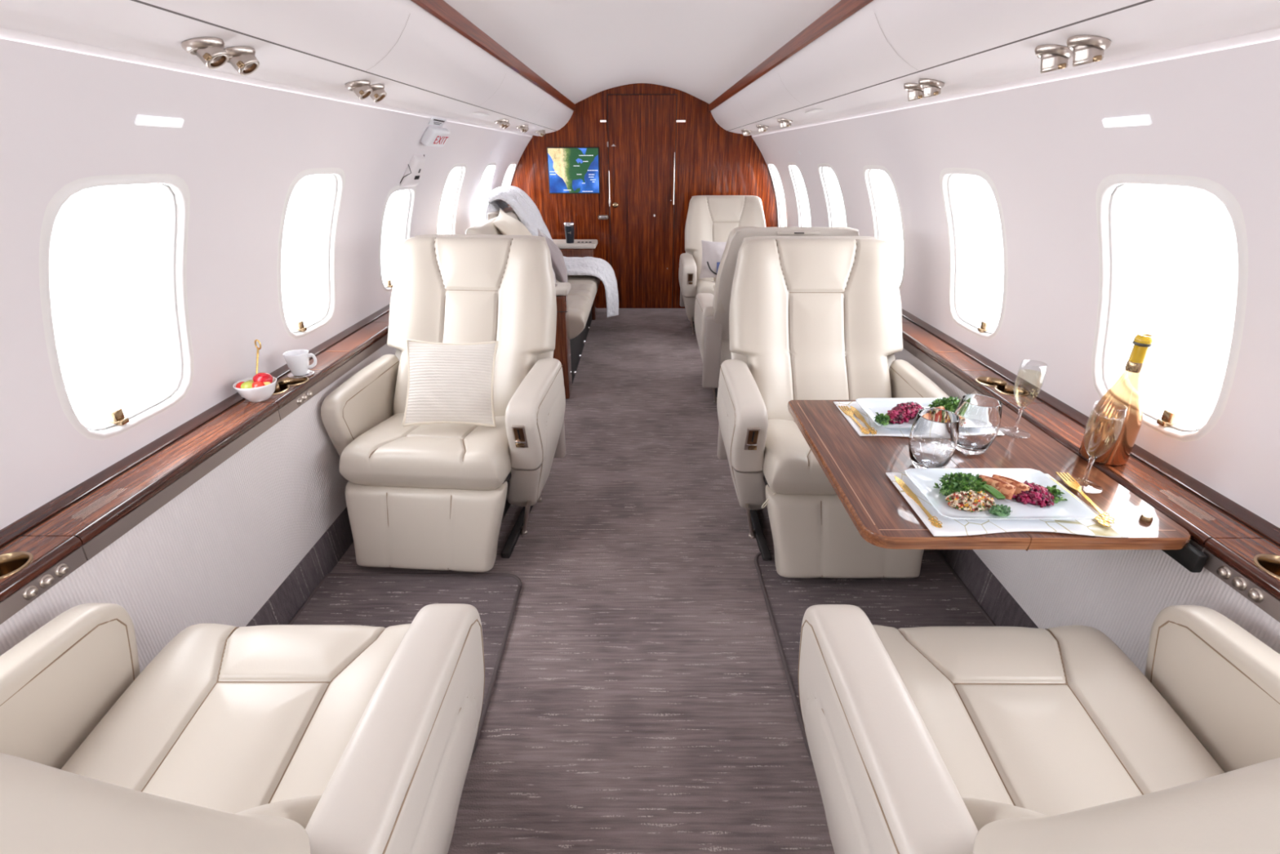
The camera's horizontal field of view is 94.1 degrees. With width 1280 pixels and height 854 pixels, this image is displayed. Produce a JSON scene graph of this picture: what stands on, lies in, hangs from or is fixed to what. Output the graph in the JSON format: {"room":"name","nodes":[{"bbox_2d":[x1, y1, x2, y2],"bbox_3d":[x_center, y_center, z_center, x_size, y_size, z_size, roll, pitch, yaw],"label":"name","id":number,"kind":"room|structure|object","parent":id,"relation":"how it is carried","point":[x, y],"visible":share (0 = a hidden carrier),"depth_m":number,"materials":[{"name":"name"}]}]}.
{"room":"aircraft cabin","nodes":[
{"label":"aircraft cabin","id":0,"kind":"room"},
{"bbox_2d":[0,343,395,672],"bbox_3d":[-1.077,0.021,2.235,0.003,0.480,7.150,0,24,0],"label":"wall","id":1,"kind":"structure","parent":0,"point":[218,550],"depth_m":1.54,"materials":[{"name":"plastic"}]},
{"bbox_2d":[245,506,353,626],"bbox_3d":[-1.079,0.287,2.356,0.030,0.134,7.150,0,24,0],"label":"baseboard","id":2,"kind":"structure","parent":1,"relation":"attached to","point":[283,604],"depth_m":1.92,"materials":[{"name":"carpet"}]},
{"bbox_2d":[0,38,532,529],"bbox_3d":[-1.079,-0.602,1.954,0.317,0.826,7.150,0,24,0],"label":"wall","id":3,"kind":"structure","parent":0,"point":[239,153],"depth_m":1.46,"materials":[{"name":"white plastic"}]},
{"bbox_2d":[80,183,183,431],"bbox_3d":[-1.175,-0.278,1.349,0.198,0.534,0.356,0,24,0],"label":"window","id":4,"kind":"structure","parent":3,"relation":"in","point":[162,203],"depth_m":1.49,"materials":[{"name":"white plastic"}]},
{"bbox_2d":[134,115,183,128],"bbox_3d":[-0.989,-0.629,1.228,0.015,0.019,0.128,0,24,0],"label":"wall light","id":5,"kind":"object","parent":3,"relation":"attached to","point":[140,120],"visible":1,"depth_m":1.22,"materials":[{"name":"white plastic"}]},
{"bbox_2d":[0,303,390,624],"bbox_3d":[-1.137,-0.217,2.128,0.158,0.072,7.149,0,24,0],"label":"ledge","id":6,"kind":"object","parent":3,"relation":"attached to","point":[42,547],"visible":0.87,"depth_m":1.34,"materials":[{"name":"brown wood"}]},
{"bbox_2d":[232,376,276,402],"bbox_3d":[-1.130,-0.107,1.761,0.112,0.054,0.112,0,24,0],"label":"fruit bowl","id":7,"kind":"object","parent":6,"relation":"on","point":[261,393],"visible":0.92,"depth_m":1.73,"materials":[{"name":"white ceramic"}]},
{"bbox_2d":[254,339,261,373],"bbox_3d":[-1.135,-0.188,1.769,0.018,0.135,0.053,0,24,0],"label":"pick","id":8,"kind":"object","parent":7,"relation":"in","point":[258,340],"visible":0.88,"depth_m":1.77,"materials":[{"name":"gold metal"}]},
{"bbox_2d":[252,372,272,382],"bbox_3d":[-1.109,-0.140,1.753,0.052,0.041,0.049,0,24,0],"label":"apple","id":9,"kind":"object","parent":7,"relation":"in","point":[263,377],"visible":0.79,"depth_m":1.74,"materials":[{"name":"red food"}]},
{"bbox_2d":[287,369,314,377],"bbox_3d":[-1.119,-0.174,1.968,0.080,0.004,0.080,0,24,0],"label":"saucer","id":10,"kind":"object","parent":6,"relation":"on","point":[311,372],"visible":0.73,"depth_m":1.96,"materials":[{"name":"white ceramic"}]},
{"bbox_2d":[283,349,317,376],"bbox_3d":[-1.113,-0.206,1.949,0.090,0.074,0.074,16,29,31],"label":"mug","id":11,"kind":"object","parent":10,"relation":"on","point":[297,361],"visible":1,"depth_m":1.94,"materials":[{"name":"white ceramic"}]},
{"bbox_2d":[181,37,229,69],"bbox_3d":[-0.780,-0.673,1.070,0.068,0.054,0.067,15,28,30],"label":"air vent","id":12,"kind":"object","parent":3,"relation":"attached to","point":[211,51],"visible":0.98,"depth_m":1.05,"materials":[{"name":"silver metal"}]},
{"bbox_2d":[225,46,259,75],"bbox_3d":[-0.780,-0.712,1.156,0.068,0.054,0.067,15,28,30],"label":"air vent","id":13,"kind":"object","parent":3,"relation":"attached to","point":[243,60],"visible":0.95,"depth_m":1.14,"materials":[{"name":"silver metal"}]},
{"bbox_2d":[0,0,555,137],"bbox_3d":[-0.819,-0.998,1.774,0.209,0.046,7.150,0,24,0],"label":"overhead service panel","id":14,"kind":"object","parent":3,"relation":"attached to","point":[129,31],"depth_m":1.07,"materials":[{"name":"white plastic"}]},
{"bbox_2d":[288,173,337,333],"bbox_3d":[-1.173,-0.616,2.096,0.198,0.534,0.356,0,24,0],"label":"window","id":15,"kind":"structure","parent":3,"relation":"in","point":[328,182],"depth_m":2.24,"materials":[{"name":"white glass"}]},
{"bbox_2d":[344,80,373,100],"bbox_3d":[-0.778,-0.935,1.648,0.068,0.054,0.067,15,28,30],"label":"air vent","id":16,"kind":"object","parent":3,"relation":"attached to","point":[362,88],"visible":1,"depth_m":1.63,"materials":[{"name":"silver metal"}]},
{"bbox_2d":[369,84,386,102],"bbox_3d":[-0.778,-0.976,1.739,0.068,0.054,0.067,15,28,30],"label":"air vent","id":17,"kind":"object","parent":3,"relation":"attached to","point":[379,94],"visible":0.84,"depth_m":1.73,"materials":[{"name":"silver metal"}]},
{"bbox_2d":[382,189,411,288],"bbox_3d":[-1.192,-0.910,2.863,0.156,0.450,0.356,0,24,0],"label":"window","id":18,"kind":"structure","parent":3,"relation":"in","point":[404,197],"depth_m":2.99,"materials":[{"name":"white"}]},
{"bbox_2d":[399,154,425,186],"bbox_3d":[-1.053,-1.193,2.775,0.088,0.137,0.217,0,24,0],"label":"handle","id":19,"kind":"object","parent":3,"relation":"attached to","point":[412,175],"visible":1,"depth_m":2.73,"materials":[{"name":"white plastic"}]},
{"bbox_2d":[420,126,449,146],"bbox_3d":[-0.950,-1.349,2.773,0.071,0.081,0.250,0,24,0],"label":"exit sign","id":20,"kind":"object","parent":3,"relation":"attached to","point":[434,136],"visible":1,"depth_m":2.71,"materials":[{"name":"white plastic"}]},
{"bbox_2d":[428,116,446,126],"bbox_3d":[-0.921,-1.388,2.712,0.026,0.030,0.200,0,24,0],"label":"placard","id":21,"kind":"object","parent":3,"relation":"attached to","point":[434,121],"visible":1,"depth_m":2.70,"materials":[{"name":"white plastic"}]},
{"bbox_2d":[443,166,462,234],"bbox_3d":[-1.168,-1.291,3.591,0.198,0.534,0.356,0,24,0],"label":"window","id":22,"kind":"structure","parent":3,"relation":"in","point":[456,175],"depth_m":3.72,"materials":[{"name":"white glass"}]},
{"bbox_2d":[475,164,493,225],"bbox_3d":[-1.165,-1.629,4.338,0.198,0.534,0.356,0,24,0],"label":"window","id":23,"kind":"structure","parent":3,"relation":"in","point":[487,174],"depth_m":4.47,"materials":[{"name":"white"}]},
{"bbox_2d":[502,164,514,186],"bbox_3d":[-1.163,-1.949,5.044,0.198,0.534,0.356,0,24,0],"label":"window","id":24,"kind":"structure","parent":3,"relation":"in","point":[507,178],"depth_m":5.13,"materials":[{"name":"white"}]},
{"bbox_2d":[329,307,935,853],"bbox_3d":[0.006,0.368,2.389,2.200,0.040,7.150,0,24,0],"label":"floor","id":25,"kind":"structure","parent":0,"point":[641,702],"depth_m":1.71,"materials":[{"name":"carpet"}]},
{"bbox_2d":[0,602,484,853],"bbox_3d":[-0.662,0.491,0.843,0.740,1.011,0.982,0,24,0],"label":"armchair","id":26,"kind":"object","parent":25,"relation":"on","point":[268,739],"visible":1,"depth_m":0.96,"materials":[{"name":"beige leather"}]},
{"bbox_2d":[61,622,410,813],"bbox_3d":[-0.680,0.566,1.072,0.544,0.191,0.453,0,24,0],"label":"seat cushion","id":27,"kind":"object","parent":26,"relation":"on","point":[232,719],"depth_m":1.04,"materials":[{"name":"beige leather"}]},
{"bbox_2d":[288,573,522,757],"bbox_3d":[-0.730,0.648,1.703,0.677,0.014,0.718,0,24,0],"label":"floor mat","id":28,"kind":"object","parent":25,"relation":"on","point":[385,600],"visible":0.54,"depth_m":1.91,"materials":[{"name":"carpet"}]},
{"bbox_2d":[320,234,565,572],"bbox_3d":[-0.678,-0.144,2.247,0.740,1.011,0.982,2,24,4],"label":"armchair","id":29,"kind":"object","parent":25,"relation":"on","point":[426,496],"visible":0.88,"depth_m":2.11,"materials":[{"name":"beige leather"}]},
{"bbox_2d":[338,413,511,489],"bbox_3d":[-0.710,0.077,2.154,0.544,0.191,0.453,2,24,4],"label":"seat cushion","id":30,"kind":"object","parent":29,"relation":"on","point":[380,453],"depth_m":1.97,"materials":[{"name":"beige leather"}]},
{"bbox_2d":[401,338,497,426],"bbox_3d":[-0.671,-0.155,2.110,0.334,0.282,0.161,-1,24,-3],"label":"cushion","id":31,"kind":"object","parent":29,"relation":"on","point":[451,383],"visible":1,"depth_m":2.08,"materials":[{"name":"beige fabric"}]},
{"bbox_2d":[465,205,600,382],"bbox_3d":[-0.694,-1.018,4.239,0.735,0.940,1.638,0,24,0],"label":"sofa","id":32,"kind":"object","parent":25,"relation":"on","point":[581,295],"visible":0.27,"depth_m":3.89,"materials":[{"name":"beige leather"}]},
{"bbox_2d":[465,219,502,235],"bbox_3d":[-0.880,-0.994,3.651,0.212,0.484,0.545,0,24,0],"label":"cushion","id":33,"kind":"object","parent":32,"relation":"on","point":[486,228],"depth_m":3.44,"materials":[{"name":"beige fabric"}]},
{"bbox_2d":[490,212,519,221],"bbox_3d":[-0.878,-1.219,4.149,0.212,0.484,0.545,0,24,0],"label":"cushion","id":34,"kind":"object","parent":32,"relation":"on","point":[513,215],"depth_m":4.18,"materials":[{"name":"white fabric"}]},
{"bbox_2d":[492,208,532,235],"bbox_3d":[-0.788,-1.240,3.832,0.245,0.283,0.482,-2,24,-5],"label":"cushion","id":35,"kind":"object","parent":32,"relation":"on","point":[505,224],"visible":0.53,"depth_m":3.71,"materials":[{"name":"beige fabric"}]},
{"bbox_2d":[508,209,520,222],"bbox_3d":[-0.876,-1.444,4.647,0.212,0.484,0.545,0,24,0],"label":"cushion","id":36,"kind":"object","parent":32,"relation":"on","point":[509,211],"depth_m":4.34,"materials":[{"name":"beige fabric"}]},
{"bbox_2d":[484,185,618,317],"bbox_3d":[-0.635,-1.348,4.595,0.938,0.939,0.640,0,24,0],"label":"throw blanket","id":37,"kind":"object","parent":32,"relation":"on","point":[525,208],"visible":0.63,"depth_m":4.49,"materials":[{"name":"white fabric"}]},
{"bbox_2d":[537,229,567,282],"bbox_3d":[-0.598,-1.153,4.090,0.184,0.365,0.402,-5,25,-11],"label":"cushion","id":38,"kind":"object","parent":32,"relation":"on","point":[558,265],"visible":0.7,"depth_m":3.97,"materials":[{"name":"grey fabric"}]},
{"bbox_2d":[555,280,596,307],"bbox_3d":[-0.657,-0.925,4.281,0.660,0.176,0.545,0,24,0],"label":"seat cushion","id":39,"kind":"object","parent":32,"relation":"on","point":[588,288],"depth_m":4.23,"materials":[{"name":"beige leather"}]},
{"bbox_2d":[555,275,600,290],"bbox_3d":[-0.655,-1.150,4.779,0.660,0.176,0.545,0,24,0],"label":"seat cushion","id":40,"kind":"object","parent":32,"relation":"on","point":[595,279],"depth_m":4.56,"materials":[{"name":"beige leather"}]},
{"bbox_2d":[567,295,591,339],"bbox_3d":[-0.659,-0.700,3.783,0.660,0.176,0.545,0,24,0],"label":"seat cushion","id":41,"kind":"object","parent":32,"relation":"on","point":[579,306],"depth_m":3.59,"materials":[{"name":"beige leather"}]},
{"bbox_2d":[552,282,572,399],"bbox_3d":[-0.717,-0.494,3.455,0.645,0.652,0.182,0,24,0],"label":"base cabinet","id":42,"kind":"object","parent":25,"relation":"on","point":[562,352],"visible":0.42,"depth_m":3.38,"materials":[{"name":"brown wood"}]},
{"bbox_2d":[552,239,597,319],"bbox_3d":[-0.701,-1.286,5.210,0.665,0.648,0.290,0,24,0],"label":"base cabinet","id":43,"kind":"object","parent":25,"relation":"on","point":[576,249],"visible":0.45,"depth_m":4.98,"materials":[{"name":"brown wood"}]},
{"bbox_2d":[564,222,574,243],"bbox_3d":[-0.584,-1.612,4.947,0.088,0.164,0.088,0,24,0],"label":"tumbler","id":44,"kind":"object","parent":43,"relation":"on","point":[569,227],"visible":1,"depth_m":4.92,"materials":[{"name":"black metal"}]},
{"bbox_2d":[678,195,765,335],"bbox_3d":[0.689,-1.287,4.773,0.740,1.011,0.982,0,24,0],"label":"armchair","id":45,"kind":"object","parent":25,"relation":"on","point":[710,218],"visible":0.35,"depth_m":4.87,"materials":[{"name":"beige leather"}]},
{"bbox_2d":[696,279,715,295],"bbox_3d":[0.706,-1.065,4.678,0.544,0.191,0.453,0,24,0],"label":"seat cushion","id":46,"kind":"object","parent":45,"relation":"on","point":[703,286],"depth_m":4.47,"materials":[{"name":"beige leather"}]},
{"bbox_2d":[699,240,726,278],"bbox_3d":[0.615,-1.289,4.597,0.301,0.274,0.130,4,25,8],"label":"cushion","id":47,"kind":"object","parent":45,"relation":"on","point":[712,251],"visible":0.56,"depth_m":4.58,"materials":[{"name":"grey fabric"}]},
{"bbox_2d":[693,226,858,403],"bbox_3d":[0.694,-0.623,3.304,0.740,1.011,0.982,0,24,0],"label":"armchair","id":48,"kind":"object","parent":25,"relation":"on","point":[711,314],"visible":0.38,"depth_m":3.07,"materials":[{"name":"beige leather"}]},
{"bbox_2d":[716,235,949,577],"bbox_3d":[0.675,-0.127,2.208,0.740,1.011,0.982,0,24,0],"label":"armchair","id":49,"kind":"object","parent":25,"relation":"on","point":[811,317],"visible":0.66,"depth_m":2.28,"materials":[{"name":"beige leather"}]},
{"bbox_2d":[762,418,836,494],"bbox_3d":[0.693,0.095,2.113,0.544,0.191,0.453,0,24,0],"label":"seat cushion","id":50,"kind":"object","parent":49,"relation":"on","point":[789,465],"depth_m":1.93,"materials":[{"name":"beige leather"}]},
{"bbox_2d":[754,549,995,757],"bbox_3d":[0.738,0.622,1.761,0.677,0.014,0.853,0,24,0],"label":"floor mat","id":51,"kind":"object","parent":25,"relation":"on","point":[938,596],"visible":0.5,"depth_m":1.90,"materials":[{"name":"carpet"}]},
{"bbox_2d":[798,604,1279,853],"bbox_3d":[0.666,0.492,0.840,0.740,1.011,0.982,0,24,0],"label":"armchair","id":52,"kind":"object","parent":25,"relation":"on","point":[926,740],"visible":1,"depth_m":0.96,"materials":[{"name":"beige leather"}]},
{"bbox_2d":[872,624,1224,816],"bbox_3d":[0.684,0.568,1.068,0.544,0.191,0.453,0,24,0],"label":"seat cushion","id":53,"kind":"object","parent":52,"relation":"on","point":[1053,721],"depth_m":1.03,"materials":[{"name":"beige leather"}]},
{"bbox_2d":[443,0,840,104],"bbox_3d":[0.006,-1.264,1.651,1.150,0.162,7.150,0,24,0],"label":"ceiling","id":54,"kind":"structure","parent":0,"point":[700,49],"depth_m":2.64,"materials":[{"name":"white"}]},
{"bbox_2d":[507,83,786,308],"bbox_3d":[0.017,-1.997,5.265,2.600,1.950,0.040,0,24,0],"label":"wall","id":55,"kind":"structure","parent":0,"point":[711,159],"depth_m":5.15,"materials":[{"name":"red wood"}]},
{"bbox_2d":[130,0,573,131],"bbox_3d":[-0.638,-1.089,1.732,0.153,0.154,7.150,0,24,0],"label":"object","id":56,"kind":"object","parent":55,"relation":"attached to","point":[398,41],"depth_m":1.49,"materials":[{"name":"white plastic"}]},
{"bbox_2d":[410,0,576,111],"bbox_3d":[-0.552,-1.176,1.693,0.022,0.053,7.150,0,24,0],"label":"trim","id":57,"kind":"structure","parent":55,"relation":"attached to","point":[441,10],"depth_m":2.06,"materials":[{"name":"brown wood"}]},
{"bbox_2d":[546,146,599,193],"bbox_3d":[-0.571,-2.208,5.139,0.446,0.368,0.018,0,24,0],"label":"screen","id":58,"kind":"object","parent":55,"relation":"attached to","point":[571,170],"visible":1,"depth_m":5.13,"materials":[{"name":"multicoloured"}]},
{"bbox_2d":[607,93,677,308],"bbox_3d":[0.014,-1.922,5.252,0.585,1.774,0.047,0,24,0],"label":"door","id":59,"kind":"structure","parent":55,"relation":"in","point":[642,128],"depth_m":5.21,"materials":[{"name":"red wood"}]},
{"bbox_2d":[707,0,873,111],"bbox_3d":[0.564,-1.174,1.690,0.022,0.053,7.150,0,24,0],"label":"trim","id":60,"kind":"structure","parent":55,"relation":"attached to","point":[842,10],"depth_m":2.06,"materials":[{"name":"brown wood"}]},
{"bbox_2d":[711,0,1153,131],"bbox_3d":[0.651,-1.087,1.728,0.153,0.154,7.150,0,24,0],"label":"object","id":61,"kind":"structure","parent":55,"relation":"attached to","point":[884,41],"depth_m":1.49,"materials":[{"name":"white plastic"}]},
{"bbox_2d":[751,39,1279,528],"bbox_3d":[1.091,-0.599,1.948,0.317,0.826,7.150,0,24,0],"label":"wall","id":62,"kind":"structure","parent":0,"point":[1050,163],"depth_m":1.49,"materials":[{"name":"white plastic"}]},
{"bbox_2d":[769,164,786,226],"bbox_3d":[1.196,-1.946,5.037,0.198,0.534,0.356,0,24,0],"label":"window","id":63,"kind":"structure","parent":62,"relation":"in","point":[780,191],"depth_m":5.20,"materials":[{"name":"white"}]},
{"bbox_2d":[791,164,808,226],"bbox_3d":[1.194,-1.626,4.331,0.198,0.534,0.356,0,24,0],"label":"window","id":64,"kind":"structure","parent":62,"relation":"in","point":[796,173],"depth_m":4.47,"materials":[{"name":"white"}]},
{"bbox_2d":[821,167,840,226],"bbox_3d":[1.191,-1.288,3.584,0.198,0.534,0.356,0,24,0],"label":"window","id":65,"kind":"structure","parent":62,"relation":"in","point":[827,174],"depth_m":3.71,"materials":[{"name":"white glass"}]},
{"bbox_2d":[868,169,901,286],"bbox_3d":[1.189,-0.951,2.837,0.198,0.534,0.356,0,24,0],"label":"window","id":66,"kind":"structure","parent":62,"relation":"in","point":[874,175],"depth_m":2.96,"materials":[{"name":"white"}]},
{"bbox_2d":[903,83,923,101],"bbox_3d":[0.790,-0.962,1.714,0.066,0.045,0.067,-3,24,-6],"label":"light","id":67,"kind":"object","parent":62,"relation":"attached to","point":[914,91],"visible":0.85,"depth_m":1.70,"materials":[{"name":"silver metal"}]},
{"bbox_2d":[918,79,944,97],"bbox_3d":[0.790,-0.921,1.622,0.066,0.045,0.067,-3,24,-6],"label":"light","id":68,"kind":"object","parent":62,"relation":"attached to","point":[931,87],"visible":1,"depth_m":1.60,"materials":[{"name":"silver metal"}]},
{"bbox_2d":[946,173,996,333],"bbox_3d":[1.186,-0.613,2.090,0.198,0.534,0.356,0,24,0],"label":"window","id":69,"kind":"structure","parent":62,"relation":"in","point":[956,182],"depth_m":2.24,"materials":[{"name":"white"}]},
{"bbox_2d":[728,0,1279,137],"bbox_3d":[0.832,-0.996,1.769,0.209,0.046,7.150,0,24,0],"label":"ceiling panel","id":70,"kind":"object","parent":62,"relation":"attached to","point":[1153,31],"depth_m":1.08,"materials":[{"name":"white plastic"}]},
{"bbox_2d":[1034,44,1073,73],"bbox_3d":[0.789,-0.702,1.139,0.066,0.045,0.067,-3,24,-6],"label":"air vent","id":71,"kind":"object","parent":62,"relation":"attached to","point":[1053,57],"visible":0.98,"depth_m":1.12,"materials":[{"name":"silver metal"}]},
{"bbox_2d":[1066,35,1111,66],"bbox_3d":[0.788,-0.663,1.053,0.066,0.045,0.067,-3,24,-6],"label":"air vent","id":72,"kind":"object","parent":62,"relation":"attached to","point":[1086,49],"visible":0.99,"depth_m":1.04,"materials":[{"name":"silver metal"}]},
{"bbox_2d":[902,308,1279,622],"bbox_3d":[1.149,-0.214,2.121,0.158,0.072,7.149,0,24,0],"label":"ledge","id":73,"kind":"object","parent":62,"relation":"attached to","point":[1242,548],"visible":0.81,"depth_m":1.32,"materials":[{"name":"brown wood"}]},
{"bbox_2d":[787,400,1208,572],"bbox_3d":[0.753,0.097,1.457,0.630,0.082,0.740,0,24,0],"label":"dining table","id":74,"kind":"object","parent":73,"relation":"attached to","point":[856,466],"visible":0.61,"depth_m":1.31,"materials":[{"name":"brown wood"}]},
{"bbox_2d":[833,401,1004,436],"bbox_3d":[0.758,-0.023,1.643,0.374,0.006,0.253,0,24,0],"label":"napkin","id":75,"kind":"object","parent":74,"relation":"on","point":[882,431],"visible":0.23,"depth_m":1.60,"materials":[{"name":"white fabric"}]},
{"bbox_2d":[838,405,870,434],"bbox_3d":[0.588,-0.021,1.633,0.026,0.004,0.193,-1,24,-1],"label":"fork","id":76,"kind":"object","parent":75,"relation":"on","point":[848,411],"visible":1,"depth_m":1.65,"materials":[{"name":"gold metal"}]},
{"bbox_2d":[850,405,877,434],"bbox_3d":[0.610,-0.021,1.634,0.023,0.004,0.194,0,24,0],"label":"knife","id":77,"kind":"object","parent":75,"relation":"on","point":[854,410],"visible":1,"depth_m":1.63,"materials":[{"name":"gold metal"}]},
{"bbox_2d":[855,398,958,430],"bbox_3d":[0.770,-0.031,1.635,0.305,0.022,0.205,0,24,0],"label":"dinner plate","id":78,"kind":"object","parent":75,"relation":"on","point":[870,406],"visible":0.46,"depth_m":1.70,"materials":[{"name":"white ceramic"}]},
{"bbox_2d":[873,412,891,425],"bbox_3d":[0.650,-0.024,1.591,0.050,0.029,0.048,0,24,0],"label":"herb sprig","id":79,"kind":"object","parent":78,"relation":"on","point":[883,420],"visible":0.91,"depth_m":1.59,"materials":[{"name":"green food"}]},
{"bbox_2d":[885,401,924,423],"bbox_3d":[0.725,-0.045,1.630,0.156,0.042,0.064,-18,30,-34],"label":"beetroot relish","id":80,"kind":"object","parent":78,"relation":"on","point":[902,412],"visible":0.94,"depth_m":1.60,"materials":[{"name":"food"}]},
{"bbox_2d":[927,396,960,413],"bbox_3d":[0.855,-0.061,1.655,0.115,0.044,0.092,0,24,0],"label":"salad greens","id":81,"kind":"object","parent":78,"relation":"on","point":[950,404],"visible":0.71,"depth_m":1.64,"materials":[{"name":"green food"}]},
{"bbox_2d":[908,408,959,468],"bbox_3d":[0.672,0.033,1.368,0.101,0.131,0.101,0,24,0],"label":"water tumbler","id":82,"kind":"object","parent":74,"relation":"on","point":[934,434],"visible":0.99,"depth_m":1.34,"materials":[{"name":"clear glass"}]},
{"bbox_2d":[955,394,1002,454],"bbox_3d":[0.816,-0.004,1.450,0.101,0.131,0.101,0,24,0],"label":"water tumbler","id":83,"kind":"object","parent":74,"relation":"on","point":[980,415],"visible":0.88,"depth_m":1.42,"materials":[{"name":"clear glass"}]},
{"bbox_2d":[885,472,1128,537],"bbox_3d":[0.744,0.157,1.245,0.369,0.006,0.247,0,24,0],"label":"placemat","id":84,"kind":"object","parent":74,"relation":"on","point":[950,527],"visible":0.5,"depth_m":1.17,"materials":[{"name":"white fabric"}]},
{"bbox_2d":[893,475,942,528],"bbox_3d":[0.578,0.153,1.249,0.023,0.004,0.209,-1,24,-1],"label":"knife","id":85,"kind":"object","parent":84,"relation":"on","point":[935,522],"visible":1,"depth_m":1.25,"materials":[{"name":"gold metal"}]},
{"bbox_2d":[904,468,1097,519],"bbox_3d":[0.738,0.145,1.246,0.305,0.022,0.205,0,24,0],"label":"dinner plate","id":86,"kind":"object","parent":84,"relation":"on","point":[924,479],"visible":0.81,"depth_m":1.23,"materials":[{"name":"white ceramic"}]},
{"bbox_2d":[933,471,989,496],"bbox_3d":[0.679,0.118,1.256,0.096,0.048,0.096,-21,32,-39],"label":"salad greens","id":87,"kind":"object","parent":86,"relation":"on","point":[956,482],"visible":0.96,"depth_m":1.25,"materials":[{"name":"green food"}]},
{"bbox_2d":[945,489,995,511],"bbox_3d":[0.677,0.147,1.217,0.101,0.030,0.066,0,24,0],"label":"salad","id":88,"kind":"object","parent":86,"relation":"on","point":[971,500],"visible":1,"depth_m":1.21,"materials":[{"name":"multicoloured food"}]},
{"bbox_2d":[977,484,1005,499],"bbox_3d":[0.719,0.131,1.244,0.081,0.020,0.018,18,30,34],"label":"beans","id":89,"kind":"object","parent":86,"relation":"on","point":[991,490],"visible":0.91,"depth_m":1.23,"materials":[{"name":"green food"}]},
{"bbox_2d":[978,474,1016,499],"bbox_3d":[0.746,0.125,1.251,0.025,0.031,0.078,-20,31,-37],"label":"meat slice","id":90,"kind":"object","parent":86,"relation":"on","point":[1007,490],"visible":0.66,"depth_m":1.24,"materials":[{"name":"brown food"}]},
{"bbox_2d":[987,504,1012,516],"bbox_3d":[0.719,0.163,1.190,0.047,0.021,0.037,0,24,0],"label":"garnish","id":91,"kind":"object","parent":86,"relation":"on","point":[998,510],"visible":1,"depth_m":1.19,"materials":[{"name":"green food"}]},
{"bbox_2d":[991,474,1030,497],"bbox_3d":[0.776,0.124,1.253,0.026,0.031,0.078,-20,31,-37],"label":"meat slice","id":92,"kind":"object","parent":86,"relation":"on","point":[1020,486],"visible":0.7,"depth_m":1.24,"materials":[{"name":"brown food"}]},
{"bbox_2d":[1012,480,1054,507],"bbox_3d":[0.817,0.135,1.240,0.088,0.036,0.071,10,26,21],"label":"beetroot relish","id":93,"kind":"object","parent":86,"relation":"on","point":[1037,495],"visible":0.84,"depth_m":1.22,"materials":[{"name":"food"}]},
{"bbox_2d":[1045,484,1067,503],"bbox_3d":[0.853,0.135,1.236,0.049,0.032,0.050,-4,25,-10],"label":"herb sprig","id":94,"kind":"object","parent":86,"relation":"on","point":[1052,490],"visible":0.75,"depth_m":1.23,"materials":[{"name":"green food"}]},
{"bbox_2d":[1048,476,1111,526],"bbox_3d":[0.908,0.150,1.246,0.023,0.004,0.209,1,24,1],"label":"table knife","id":95,"kind":"object","parent":84,"relation":"on","point":[1100,521],"visible":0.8,"depth_m":1.17,"materials":[{"name":"gold metal"}]},
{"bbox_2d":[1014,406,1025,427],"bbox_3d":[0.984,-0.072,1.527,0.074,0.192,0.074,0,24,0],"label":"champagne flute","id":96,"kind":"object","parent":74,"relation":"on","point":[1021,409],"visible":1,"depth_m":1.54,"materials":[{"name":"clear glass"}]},
{"bbox_2d":[1055,471,1115,523],"bbox_3d":[0.936,0.145,1.254,0.026,0.004,0.208,4,25,8],"label":"fork","id":97,"kind":"object","parent":74,"relation":"on","point":[1066,477],"visible":1,"depth_m":1.28,"materials":[{"name":"gold metal"}]},
{"bbox_2d":[1082,455,1097,479],"bbox_3d":[0.976,0.042,1.274,0.074,0.192,0.074,0,24,0],"label":"stem","id":98,"kind":"object","parent":74,"relation":"on","point":[1091,458],"visible":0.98,"depth_m":1.29,"materials":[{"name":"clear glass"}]},
{"bbox_2d":[1079,333,1155,466],"bbox_3d":[1.108,-0.065,1.366,0.095,0.299,0.095,0,24,0],"label":"champagne bottle","id":99,"kind":"object","parent":73,"relation":"on","point":[1114,424],"visible":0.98,"depth_m":1.36,"materials":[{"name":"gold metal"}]},
{"bbox_2d":[1102,114,1151,128],"bbox_3d":[0.997,-0.626,1.222,0.015,0.019,0.128,0,24,0],"label":"wall light","id":100,"kind":"object","parent":62,"relation":"attached to","point":[1139,120],"visible":1,"depth_m":1.21,"materials":[{"name":"white plastic"}]},
{"bbox_2d":[1102,183,1204,431],"bbox_3d":[1.184,-0.275,1.343,0.198,0.534,0.356,0,24,0],"label":"window","id":101,"kind":"structure","parent":62,"relation":"in","point":[1123,200],"depth_m":1.48,"materials":[{"name":"white"}]},
{"bbox_2d":[894,347,1279,675],"bbox_3d":[1.090,0.023,2.229,0.003,0.480,7.150,0,24,0],"label":"wall","id":102,"kind":"structure","parent":0,"point":[1119,593],"depth_m":1.37,"materials":[{"name":"plastic"}]},
{"bbox_2d":[935,549,1038,627],"bbox_3d":[1.091,0.290,2.350,0.030,0.134,7.150,0,24,0],"label":"baseboard","id":103,"kind":"structure","parent":102,"relation":"attached to","point":[1000,606],"depth_m":1.85,"materials":[{"name":"carpet"}]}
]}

